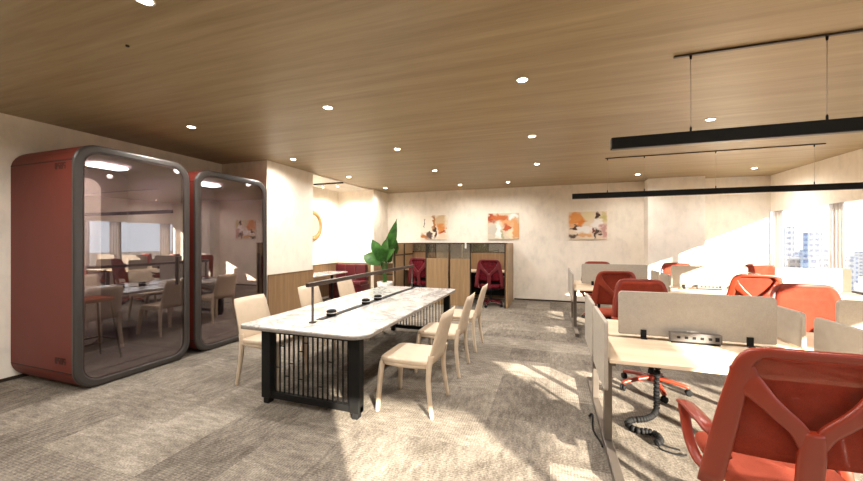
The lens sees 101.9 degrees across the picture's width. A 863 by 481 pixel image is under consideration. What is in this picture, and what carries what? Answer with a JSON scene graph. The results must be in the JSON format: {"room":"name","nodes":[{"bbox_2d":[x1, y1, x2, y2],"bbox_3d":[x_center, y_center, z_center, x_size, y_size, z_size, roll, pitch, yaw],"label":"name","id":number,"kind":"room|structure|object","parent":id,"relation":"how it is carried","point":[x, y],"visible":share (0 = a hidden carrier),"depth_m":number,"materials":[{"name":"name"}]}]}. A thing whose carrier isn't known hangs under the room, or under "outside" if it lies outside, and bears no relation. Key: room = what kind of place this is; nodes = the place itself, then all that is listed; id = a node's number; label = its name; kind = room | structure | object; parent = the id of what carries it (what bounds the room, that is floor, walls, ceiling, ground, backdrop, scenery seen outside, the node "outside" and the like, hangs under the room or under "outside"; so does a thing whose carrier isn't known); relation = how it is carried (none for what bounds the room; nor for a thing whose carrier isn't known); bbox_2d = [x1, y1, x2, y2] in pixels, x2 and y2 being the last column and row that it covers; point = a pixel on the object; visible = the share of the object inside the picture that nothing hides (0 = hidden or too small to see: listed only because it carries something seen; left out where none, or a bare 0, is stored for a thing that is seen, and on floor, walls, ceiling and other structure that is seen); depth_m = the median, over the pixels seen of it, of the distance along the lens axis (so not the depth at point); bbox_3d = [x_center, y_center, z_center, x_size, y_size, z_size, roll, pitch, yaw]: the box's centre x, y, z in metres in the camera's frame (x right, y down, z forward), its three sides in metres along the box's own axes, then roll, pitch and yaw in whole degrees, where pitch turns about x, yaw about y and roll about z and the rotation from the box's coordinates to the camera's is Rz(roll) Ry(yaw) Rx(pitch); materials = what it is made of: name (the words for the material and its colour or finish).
{"room":"open-plan office","nodes":[
{"label":"open-plan office","id":0,"kind":"room"},
{"bbox_2d":[0,113,337,378],"bbox_3d":[-4.307,0.075,4.820,0.250,2.850,11.870,0,0,19],"label":"wall","id":1,"kind":"structure","parent":0,"point":[19,136],"depth_m":3.94,"materials":[{"name":"beige paint"}]},
{"bbox_2d":[0,374,28,382],"bbox_3d":[-4.895,1.482,2.675,0.012,0.035,7.430,0,0,19],"label":"baseboard","id":2,"kind":"structure","parent":1,"relation":"attached to","point":[19,375],"depth_m":3.78,"materials":[{"name":"brown metal"}]},
{"bbox_2d":[313,210,321,239],"bbox_3d":[-2.896,-0.370,8.550,0.030,0.740,0.740,0,0,19],"label":"round mirror","id":3,"kind":"object","parent":1,"relation":"attached to","point":[317,221],"visible":0.52,"depth_m":8.69,"materials":[{"name":"gold metal"}]},
{"bbox_2d":[313,262,338,296],"bbox_3d":[-2.928,1.020,8.460,0.028,0.840,2.370,0,0,19],"label":"trim","id":4,"kind":"structure","parent":1,"relation":"attached to","point":[324,289],"depth_m":8.98,"materials":[{"name":"brown wood"}]},
{"bbox_2d":[222,160,312,275],"bbox_3d":[-3.043,0.075,6.604,1.000,2.850,1.200,0,0,19],"label":"wall pier","id":5,"kind":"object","parent":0,"point":[289,190],"visible":0.5,"depth_m":6.31,"materials":[{"name":"beige paint"}]},
{"bbox_2d":[267,270,313,315],"bbox_3d":[-2.556,1.010,6.439,0.028,0.860,1.180,0,0,19],"label":"trim","id":6,"kind":"structure","parent":5,"relation":"attached to","point":[282,288],"depth_m":6.26,"materials":[{"name":"brown wood"}]},
{"bbox_2d":[338,189,392,288],"bbox_3d":[-1.560,0.075,9.708,1.820,2.850,0.850,0,0,19],"label":"wall","id":7,"kind":"structure","parent":0,"point":[362,215],"depth_m":9.43,"materials":[{"name":"beige paint"}]},
{"bbox_2d":[339,262,370,288],"bbox_3d":[-2.075,1.020,9.418,0.970,0.840,0.028,0,0,19],"label":"trim","id":8,"kind":"structure","parent":7,"relation":"attached to","point":[369,266],"depth_m":9.27,"materials":[{"name":"brown wood"}]},
{"bbox_2d":[0,0,862,192],"bbox_3d":[0.467,-1.440,3.204,10.430,0.220,12.470,0,0,19],"label":"ceiling","id":9,"kind":"structure","parent":0,"point":[434,81],"depth_m":2.99,"materials":[{"name":"brown wood"}]},
{"bbox_2d":[135,0,155,5],"bbox_3d":[-1.607,-1.345,1.959,0.104,0.007,0.103,0,0,19],"label":"recessed light","id":10,"kind":"object","parent":9,"relation":"in","point":[144,2],"visible":1,"depth_m":1.98,"materials":[{"name":"white ceramic"}]},
{"bbox_2d":[313,182,342,187],"bbox_3d":[-2.387,-1.281,8.089,0.790,0.098,0.043,0,0,19],"label":"track light","id":11,"kind":"object","parent":9,"relation":"attached to","point":[337,183],"visible":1,"depth_m":8.07,"materials":[{"name":"white metal"}]},
{"bbox_2d":[323,105,332,109],"bbox_3d":[-1.049,-1.345,3.543,0.104,0.007,0.103,0,0,19],"label":"recessed light","id":12,"kind":"object","parent":9,"relation":"in","point":[327,107],"visible":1,"depth_m":3.54,"materials":[{"name":"white ceramic"}]},
{"bbox_2d":[516,77,528,82],"bbox_3d":[0.760,-1.345,2.931,0.104,0.007,0.103,0,0,19],"label":"recessed light","id":13,"kind":"object","parent":9,"relation":"in","point":[520,79],"visible":1,"depth_m":2.92,"materials":[{"name":"white ceramic"}]},
{"bbox_2d":[605,143,825,160],"bbox_3d":[4.149,-1.324,5.300,2.744,0.042,0.060,0,0,19],"label":"linear pendant","id":14,"kind":"object","parent":9,"relation":"hanging from","point":[818,143],"depth_m":5.24,"materials":[{"name":"brown metal"}]},
{"bbox_2d":[572,181,862,198],"bbox_3d":[4.092,-0.756,5.319,3.625,0.130,0.060,0,0,19],"label":"linear pendant","id":15,"kind":"object","parent":9,"relation":"hanging from","point":[787,188],"depth_m":5.19,"materials":[{"name":"brown metal"}]},
{"bbox_2d":[582,189,853,198],"bbox_3d":[4.122,-0.698,5.309,3.675,0.004,0.044,0,0,19],"label":"diffuser","id":16,"kind":"object","parent":15,"relation":"attached to","point":[767,190],"depth_m":5.29,"materials":[{"name":"white plastic"}]},
{"bbox_2d":[610,28,862,150],"bbox_3d":[3.091,-1.023,2.121,3.605,0.654,0.060,0,0,19],"label":"linear pendant","id":17,"kind":"object","parent":9,"relation":"hanging from","point":[828,126],"visible":1,"depth_m":2.41,"materials":[{"name":"brown metal"}]},
{"bbox_2d":[612,130,862,150],"bbox_3d":[3.091,-0.698,2.121,3.585,0.004,0.044,0,0,19],"label":"diffuser","id":18,"kind":"object","parent":17,"relation":"attached to","point":[812,132],"depth_m":2.44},
{"bbox_2d":[0,297,862,480],"bbox_3d":[0.467,1.600,3.204,10.430,0.200,12.470,0,0,19],"label":"floor","id":19,"kind":"structure","parent":0,"point":[522,404],"depth_m":2.97,"materials":[{"name":"carpet"}]},
{"bbox_2d":[11,145,189,386],"bbox_3d":[-3.802,0.260,4.129,1.110,2.469,1.170,0,0,19],"label":"booth","id":20,"kind":"object","parent":19,"relation":"on","point":[89,220],"visible":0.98,"depth_m":4.14,"materials":[{"name":"clear glass"}]},
{"bbox_2d":[84,295,121,357],"bbox_3d":[-3.915,1.022,4.028,0.400,0.724,0.400,0,0,19],"label":"bar stool","id":21,"kind":"object","parent":20,"relation":"on","point":[100,298],"visible":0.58,"depth_m":4.11,"materials":[{"name":"brown wood"}]},
{"bbox_2d":[86,163,127,170],"bbox_3d":[-3.830,-0.869,4.139,0.190,0.017,0.320,0,0,19],"label":"ceiling light","id":22,"kind":"object","parent":20,"relation":"attached to","point":[110,166],"depth_m":4.12,"materials":[{"name":"white plastic"}]},
{"bbox_2d":[188,170,266,350],"bbox_3d":[-3.396,0.270,5.327,1.110,2.449,1.230,0,0,19],"label":"booth","id":23,"kind":"object","parent":19,"relation":"on","point":[228,213],"visible":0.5,"depth_m":5.24,"materials":[{"name":"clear glass"}]},
{"bbox_2d":[201,183,217,186],"bbox_3d":[-3.425,-0.849,5.337,0.190,0.017,0.320,0,0,19],"label":"ceiling light","id":24,"kind":"object","parent":23,"relation":"attached to","point":[203,184],"depth_m":5.35,"materials":[{"name":"white plastic"}]},
{"bbox_2d":[234,294,309,390],"bbox_3d":[-1.748,1.061,3.801,0.618,0.883,0.539,0,0,19],"label":"dining chair","id":25,"kind":"object","parent":19,"relation":"on","point":[254,307],"visible":0.44,"depth_m":3.75,"materials":[{"name":"beige leather"}]},
{"bbox_2d":[298,286,335,359],"bbox_3d":[-1.431,1.061,4.739,0.618,0.883,0.539,0,0,19],"label":"dining chair","id":26,"kind":"object","parent":19,"relation":"on","point":[304,292],"visible":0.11,"depth_m":4.74,"materials":[{"name":"beige leather"}]},
{"bbox_2d":[313,271,347,300],"bbox_3d":[-2.637,1.140,8.209,0.560,0.720,1.620,0,0,19],"label":"table","id":27,"kind":"object","parent":19,"relation":"on","point":[324,273],"visible":0.43,"depth_m":8.53,"materials":[{"name":"white stone"}]},
{"bbox_2d":[241,286,454,419],"bbox_3d":[-0.697,1.138,4.443,1.310,0.724,2.970,0,0,19],"label":"table","id":28,"kind":"object","parent":19,"relation":"on","point":[354,322],"visible":0.91,"depth_m":3.23,"materials":[{"name":"white stone"}]},
{"bbox_2d":[326,309,336,316],"bbox_3d":[-1.032,0.746,3.611,0.105,0.060,0.104,0,0,19],"label":"pod","id":29,"kind":"object","parent":28,"relation":"on","point":[330,312],"visible":1,"depth_m":3.57,"materials":[{"name":"black plastic"}]},
{"bbox_2d":[306,265,413,322],"bbox_3d":[-0.726,0.586,4.500,0.070,0.380,2.660,0,0,19],"label":"light bar","id":30,"kind":"object","parent":28,"relation":"on","point":[312,285],"visible":1,"depth_m":3.80,"materials":[{"name":"brown metal"}]},
{"bbox_2d":[361,298,369,304],"bbox_3d":[-0.804,0.746,4.284,0.105,0.060,0.104,0,0,19],"label":"pod","id":31,"kind":"object","parent":28,"relation":"on","point":[365,301],"visible":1,"depth_m":4.24,"materials":[{"name":"black plastic"}]},
{"bbox_2d":[316,287,415,319],"bbox_3d":[-0.698,0.778,4.628,0.080,0.004,2.520,0,0,19],"label":"cable tray","id":32,"kind":"object","parent":28,"relation":"on","point":[361,305],"depth_m":4.18,"materials":[{"name":"black metal"}]},
{"bbox_2d":[374,295,381,299],"bbox_3d":[-0.701,0.746,4.587,0.105,0.060,0.104,0,0,19],"label":"pod","id":33,"kind":"object","parent":28,"relation":"on","point":[376,297],"visible":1,"depth_m":4.55,"materials":[{"name":"black plastic"}]},
{"bbox_2d":[329,264,368,297],"bbox_3d":[-2.166,1.066,9.166,0.960,0.868,0.496,0,0,19],"label":"banquette","id":34,"kind":"object","parent":19,"relation":"on","point":[361,284],"visible":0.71,"depth_m":9.17,"materials":[{"name":"leather"}]},
{"bbox_2d":[337,279,383,340],"bbox_3d":[-1.146,1.061,5.582,0.618,0.883,0.539,0,0,19],"label":"dining chair","id":35,"kind":"object","parent":19,"relation":"on","point":[346,287],"visible":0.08,"depth_m":5.64,"materials":[{"name":"beige leather"}]},
{"bbox_2d":[363,219,398,286],"bbox_3d":[-1.244,0.480,8.771,1.000,2.040,0.622,0,0,19],"label":"potted plant","id":36,"kind":"object","parent":19,"relation":"on","point":[380,254],"visible":0.91,"depth_m":8.66,"materials":[{"name":"green plant"}]},
{"bbox_2d":[376,306,454,419],"bbox_3d":[-0.117,1.061,3.228,0.618,0.883,0.539,0,0,19],"label":"dining chair","id":37,"kind":"object","parent":19,"relation":"on","point":[403,355],"visible":1,"depth_m":3.08,"materials":[{"name":"beige wood"}]},
{"bbox_2d":[408,258,425,287],"bbox_3d":[-0.190,0.960,8.734,0.689,1.080,0.653,0,0,27],"label":"office chair","id":38,"kind":"object","parent":19,"relation":"on","point":[419,269],"visible":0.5,"depth_m":8.50,"materials":[{"name":"plastic"}]},
{"bbox_2d":[414,292,474,378],"bbox_3d":[0.182,1.061,4.109,0.618,0.883,0.539,0,0,19],"label":"dining chair","id":39,"kind":"object","parent":19,"relation":"on","point":[429,330],"visible":0.86,"depth_m":3.95,"materials":[{"name":"beige wood"}]},
{"bbox_2d":[393,243,512,308],"bbox_3d":[0.562,0.775,8.749,2.775,1.450,1.266,0,0,19],"label":"booths","id":40,"kind":"object","parent":19,"relation":"on","point":[449,270],"visible":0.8,"depth_m":8.29,"materials":[{"name":"brown wood"}]},
{"bbox_2d":[444,283,487,352],"bbox_3d":[0.473,1.061,4.971,0.618,0.883,0.539,0,0,19],"label":"dining chair","id":41,"kind":"object","parent":19,"relation":"on","point":[477,312],"visible":0.5,"depth_m":4.78,"materials":[{"name":"beige leather"}]},
{"bbox_2d":[474,259,503,307],"bbox_3d":[1.358,0.960,8.062,0.689,1.080,0.653,0,0,16],"label":"office chair","id":42,"kind":"object","parent":19,"relation":"on","point":[488,270],"visible":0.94,"depth_m":7.82,"materials":[{"name":"plastic"}]},
{"bbox_2d":[579,261,609,317],"bbox_3d":[3.245,0.960,6.776,0.690,1.080,0.672,0,0,19],"label":"office chair","id":43,"kind":"object","parent":19,"relation":"on","point":[588,262],"visible":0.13,"depth_m":7.03,"materials":[{"name":"red plastic"}]},
{"bbox_2d":[588,413,602,446],"bbox_3d":[1.292,1.447,2.783,0.047,0.107,0.503,0,0,16],"label":"cable","id":44,"kind":"object","parent":19,"relation":"on","point":[590,414],"visible":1,"depth_m":2.73,"materials":[{"name":"black plastic"}]},
{"bbox_2d":[584,271,636,318],"bbox_3d":[2.629,0.960,5.150,0.690,1.080,0.672,0,0,13],"label":"office chair","id":45,"kind":"object","parent":19,"relation":"on","point":[605,281],"visible":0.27,"depth_m":4.91,"materials":[{"name":"red plastic"}]},
{"bbox_2d":[611,279,692,403],"bbox_3d":[2.221,0.960,3.533,0.690,1.080,0.672,0,0,12],"label":"office chair","id":46,"kind":"object","parent":19,"relation":"on","point":[645,285],"visible":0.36,"depth_m":3.77,"materials":[{"name":"red plastic"}]},
{"bbox_2d":[660,263,690,274],"bbox_3d":[4.543,0.960,6.337,0.690,1.080,0.672,0,0,19],"label":"office chair","id":47,"kind":"object","parent":19,"relation":"on","point":[666,267],"visible":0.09,"depth_m":6.64,"materials":[{"name":"red plastic"}]},
{"bbox_2d":[568,264,862,336],"bbox_3d":[4.343,0.955,5.625,3.950,1.090,1.720,0,0,19],"label":"desk","id":48,"kind":"object","parent":19,"relation":"on","point":[682,279],"visible":0.48,"depth_m":5.57,"materials":[{"name":"brown wood"}]},
{"bbox_2d":[585,291,862,480],"bbox_3d":[3.214,0.955,2.291,3.950,1.090,1.720,0,0,19],"label":"desk","id":49,"kind":"object","parent":19,"relation":"on","point":[704,333],"visible":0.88,"depth_m":2.59,"materials":[{"name":"brown wood"}]},
{"bbox_2d":[624,368,686,456],"bbox_3d":[1.713,1.191,2.767,0.337,0.618,0.632,0,0,19],"label":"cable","id":50,"kind":"object","parent":49,"relation":"hanging from","point":[659,441],"visible":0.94,"depth_m":2.85,"materials":[{"name":"black plastic"}]},
{"bbox_2d":[726,274,782,296],"bbox_3d":[4.170,0.960,4.650,0.690,1.080,0.672,0,0,22],"label":"office chair","id":51,"kind":"object","parent":19,"relation":"on","point":[740,284],"visible":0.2,"depth_m":4.39,"materials":[{"name":"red plastic"}]},
{"bbox_2d":[743,264,775,274],"bbox_3d":[5.736,0.960,5.933,0.690,1.080,0.672,0,0,19],"label":"office chair","id":52,"kind":"object","parent":19,"relation":"on","point":[768,269],"visible":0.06,"depth_m":6.20,"materials":[{"name":"red plastic"}]},
{"bbox_2d":[676,347,862,480],"bbox_3d":[1.569,0.960,1.629,0.690,1.080,0.672,0,0,19],"label":"office chair","id":53,"kind":"object","parent":19,"relation":"on","point":[781,414],"visible":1,"depth_m":1.39,"materials":[{"name":"red plastic"}]},
{"bbox_2d":[770,283,843,332],"bbox_3d":[3.478,0.960,3.097,0.690,1.080,0.672,0,0,23],"label":"office chair","id":54,"kind":"object","parent":19,"relation":"on","point":[814,300],"visible":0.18,"depth_m":3.33,"materials":[{"name":"red plastic"}]},
{"bbox_2d":[388,175,770,301],"bbox_3d":[2.292,0.075,8.985,10.080,2.850,0.250,0,0,19],"label":"wall","id":55,"kind":"structure","parent":0,"point":[737,226],"depth_m":8.57,"materials":[{"name":"beige paint"}]},
{"bbox_2d":[420,215,446,238],"bbox_3d":[0.062,-0.360,9.588,0.770,0.660,0.034,0,0,19],"label":"painting","id":56,"kind":"object","parent":55,"relation":"attached to","point":[431,226],"visible":1,"depth_m":9.57},
{"bbox_2d":[488,213,518,238],"bbox_3d":[1.843,-0.365,8.985,0.790,0.670,0.034,0,0,19],"label":"painting","id":57,"kind":"object","parent":55,"relation":"attached to","point":[500,225],"visible":1,"depth_m":8.97},
{"bbox_2d":[514,298,584,302],"bbox_3d":[3.476,1.482,8.445,2.890,0.035,0.012,0,0,19],"label":"baseboard","id":58,"kind":"structure","parent":55,"relation":"attached to","point":[514,298],"depth_m":8.67,"materials":[{"name":"wood"}]},
{"bbox_2d":[569,211,606,238],"bbox_3d":[3.723,-0.360,8.349,0.840,0.660,0.034,0,0,19],"label":"painting","id":59,"kind":"object","parent":55,"relation":"attached to","point":[591,224],"visible":1,"depth_m":8.33},
{"bbox_2d":[644,176,704,278],"bbox_3d":[5.280,0.075,7.646,1.040,2.850,0.370,0,0,19],"label":"wall column","id":60,"kind":"structure","parent":0,"point":[674,226],"depth_m":7.48,"materials":[{"name":"paint"}]},
{"bbox_2d":[771,148,862,211],"bbox_3d":[5.227,0.075,1.593,0.220,2.850,12.370,0,0,19],"label":"wall","id":61,"kind":"structure","parent":0,"point":[847,167],"depth_m":5.89,"materials":[{"name":"paint"}]},
{"bbox_2d":[772,210,782,267],"bbox_3d":[6.899,0.138,6.981,0.023,1.465,0.332,0,0,19],"label":"sheer curtain","id":62,"kind":"object","parent":61,"relation":"attached to","point":[777,216],"visible":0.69,"depth_m":6.96,"materials":[{"name":"white fabric"}]},
{"bbox_2d":[829,202,843,268],"bbox_3d":[6.412,0.138,5.543,0.023,1.465,0.297,0,0,19],"label":"sheer curtain","id":63,"kind":"object","parent":61,"relation":"attached to","point":[836,210],"visible":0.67,"depth_m":5.53,"materials":[{"name":"white fabric"}]},
{"bbox_2d":[851,290,862,294],"bbox_3d":[6.441,0.110,5.242,0.080,1.420,0.999,0,0,19],"label":"window","id":64,"kind":"structure","parent":61,"relation":"in","point":[852,291],"depth_m":5.28,"materials":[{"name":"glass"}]},
{"label":"outside","id":65,"kind":"structure","parent":0,"visible":0},
{"bbox_2d":[771,253,862,291],"bbox_3d":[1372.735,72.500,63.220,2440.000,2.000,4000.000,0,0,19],"label":"ground","id":66,"kind":"structure","parent":65,"point":[858,286],"depth_m":595.77,"materials":[{"name":"white"}]},
{"bbox_2d":[784,226,793,267],"bbox_3d":[429.000,27.218,420.000,9.792,88.564,9.024,0,0,-44],"label":"tower block","id":67,"kind":"object","parent":66,"relation":"on","point":[788,230],"visible":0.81,"depth_m":416.93,"materials":[{"name":"white concrete"}]},
{"bbox_2d":[788,256,800,267],"bbox_3d":[417.143,44.510,400.000,15.154,53.980,13.966,0,0,-44],"label":"tower block","id":68,"kind":"object","parent":66,"relation":"on","point":[793,261],"visible":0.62,"depth_m":396.38,"materials":[{"name":"beige concrete"}]},
{"bbox_2d":[794,251,800,255],"bbox_3d":[626.571,45.144,600.000,10.491,52.711,9.669,0,0,-44],"label":"tower block","id":69,"kind":"object","parent":66,"relation":"on","point":[796,253],"visible":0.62,"depth_m":596.50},
{"bbox_2d":[800,257,819,267],"bbox_3d":[410.943,44.566,380.000,15.504,53.868,14.288,0,0,-43],"label":"tower block","id":70,"kind":"object","parent":66,"relation":"on","point":[806,262],"visible":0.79,"depth_m":375.11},
{"bbox_2d":[802,232,822,256],"bbox_3d":[566.057,29.176,520.000,22.731,84.649,20.949,0,0,-43],"label":"tower block","id":71,"kind":"object","parent":66,"relation":"on","point":[812,242],"visible":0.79,"depth_m":513.21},
{"bbox_2d":[815,255,828,267],"bbox_3d":[480.986,44.608,430.000,15.038,53.784,13.858,0,0,-42],"label":"tower block","id":72,"kind":"object","parent":66,"relation":"on","point":[824,259],"visible":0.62,"depth_m":424.74,"materials":[{"name":"white concrete"}]},
{"bbox_2d":[822,249,828,255],"bbox_3d":[540.343,41.270,480.000,6.994,60.460,6.446,0,0,-42],"label":"tower block","id":73,"kind":"object","parent":66,"relation":"on","point":[824,251],"visible":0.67,"depth_m":477.78,"materials":[{"name":"white concrete"}]},
{"bbox_2d":[844,258,854,289],"bbox_3d":[498.000,46.256,420.000,13.464,50.488,12.408,0,0,-40],"label":"tower block","id":74,"kind":"object","parent":66,"relation":"on","point":[849,263],"visible":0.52,"depth_m":412.88,"materials":[{"name":"white"}]},
{"bbox_2d":[844,255,857,282],"bbox_3d":[719.143,48.264,600.000,17.486,46.471,16.114,0,0,-40],"label":"tower block","id":75,"kind":"object","parent":66,"relation":"on","point":[847,256],"visible":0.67,"depth_m":590.84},
{"bbox_2d":[854,251,862,276],"bbox_3d":[859.000,46.350,700.000,20.400,50.300,18.800,0,0,-39],"label":"tower block","id":76,"kind":"object","parent":66,"relation":"on","point":[859,254],"visible":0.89,"depth_m":694.15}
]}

